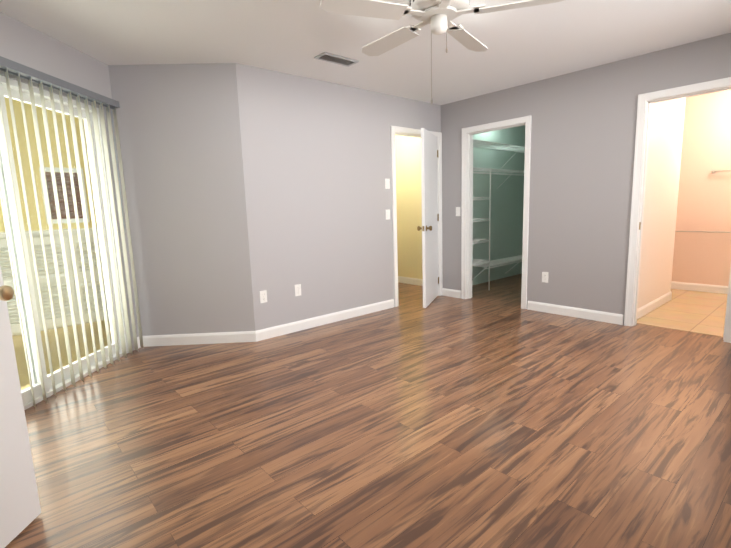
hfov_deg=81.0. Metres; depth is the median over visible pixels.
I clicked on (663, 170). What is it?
wall
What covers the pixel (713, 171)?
towel bar
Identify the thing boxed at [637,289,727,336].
floor
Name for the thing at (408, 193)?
wall
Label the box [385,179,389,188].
light switch
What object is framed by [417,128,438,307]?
hall door
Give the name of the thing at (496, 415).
floor
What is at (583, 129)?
wall
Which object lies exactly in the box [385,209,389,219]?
light switch
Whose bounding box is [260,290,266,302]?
electrical outlet
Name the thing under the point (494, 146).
wire closet shelf
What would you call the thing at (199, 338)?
baseboard
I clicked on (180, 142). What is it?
wall
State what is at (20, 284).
vertical blinds
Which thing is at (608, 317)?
baseboard
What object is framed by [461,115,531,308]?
door frame
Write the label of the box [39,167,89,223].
window
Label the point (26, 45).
wall
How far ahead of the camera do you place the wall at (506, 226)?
6.66 m
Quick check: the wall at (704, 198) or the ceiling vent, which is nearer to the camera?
the ceiling vent
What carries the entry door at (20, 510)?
attached to the door frame
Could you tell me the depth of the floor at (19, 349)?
4.09 m
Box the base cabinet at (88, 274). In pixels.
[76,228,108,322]
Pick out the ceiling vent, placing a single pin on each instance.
(335, 59)
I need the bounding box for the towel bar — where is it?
[675,170,730,232]
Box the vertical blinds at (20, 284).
[0,75,128,409]
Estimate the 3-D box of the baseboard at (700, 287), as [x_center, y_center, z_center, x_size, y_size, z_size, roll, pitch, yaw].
[4.505,0.208,5.205,0.014,0.100,1.760,-10,12,-41]
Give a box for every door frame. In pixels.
[390,126,442,306]
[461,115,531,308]
[624,77,730,342]
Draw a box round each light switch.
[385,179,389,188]
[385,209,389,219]
[456,207,459,215]
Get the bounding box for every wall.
[0,12,138,350]
[0,97,96,231]
[108,63,254,335]
[236,63,440,330]
[395,135,422,278]
[441,33,730,324]
[472,126,524,284]
[638,97,685,307]
[671,89,730,285]
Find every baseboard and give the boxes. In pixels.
[142,331,255,346]
[255,299,393,341]
[398,276,422,285]
[442,288,622,324]
[637,291,671,318]
[671,281,727,293]
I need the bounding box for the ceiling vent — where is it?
[314,52,358,66]
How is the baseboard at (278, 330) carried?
attached to the wall at (316, 155)
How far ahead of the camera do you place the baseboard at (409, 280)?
6.65 m
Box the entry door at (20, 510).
[0,265,40,547]
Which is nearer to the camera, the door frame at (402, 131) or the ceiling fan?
the ceiling fan
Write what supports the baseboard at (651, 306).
attached to the wall at (663, 170)
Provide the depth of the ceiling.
3.17 m
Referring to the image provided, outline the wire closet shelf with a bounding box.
[472,139,524,289]
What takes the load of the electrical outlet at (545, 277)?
attached to the wall at (583, 129)
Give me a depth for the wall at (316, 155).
4.29 m
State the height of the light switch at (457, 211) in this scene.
0.115 m
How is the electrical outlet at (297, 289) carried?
attached to the wall at (316, 155)
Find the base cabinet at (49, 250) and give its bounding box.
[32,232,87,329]
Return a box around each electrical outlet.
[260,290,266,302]
[295,284,300,295]
[542,272,548,282]
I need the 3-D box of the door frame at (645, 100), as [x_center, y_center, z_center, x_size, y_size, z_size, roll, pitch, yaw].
[2.774,-0.518,3.702,0.162,2.106,0.808,-10,12,-41]
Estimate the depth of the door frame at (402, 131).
5.14 m
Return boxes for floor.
[5,273,730,547]
[12,320,111,390]
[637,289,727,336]
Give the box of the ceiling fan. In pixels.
[320,0,563,104]
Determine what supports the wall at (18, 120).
on the floor at (19, 349)
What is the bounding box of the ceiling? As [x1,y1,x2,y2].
[0,0,730,104]

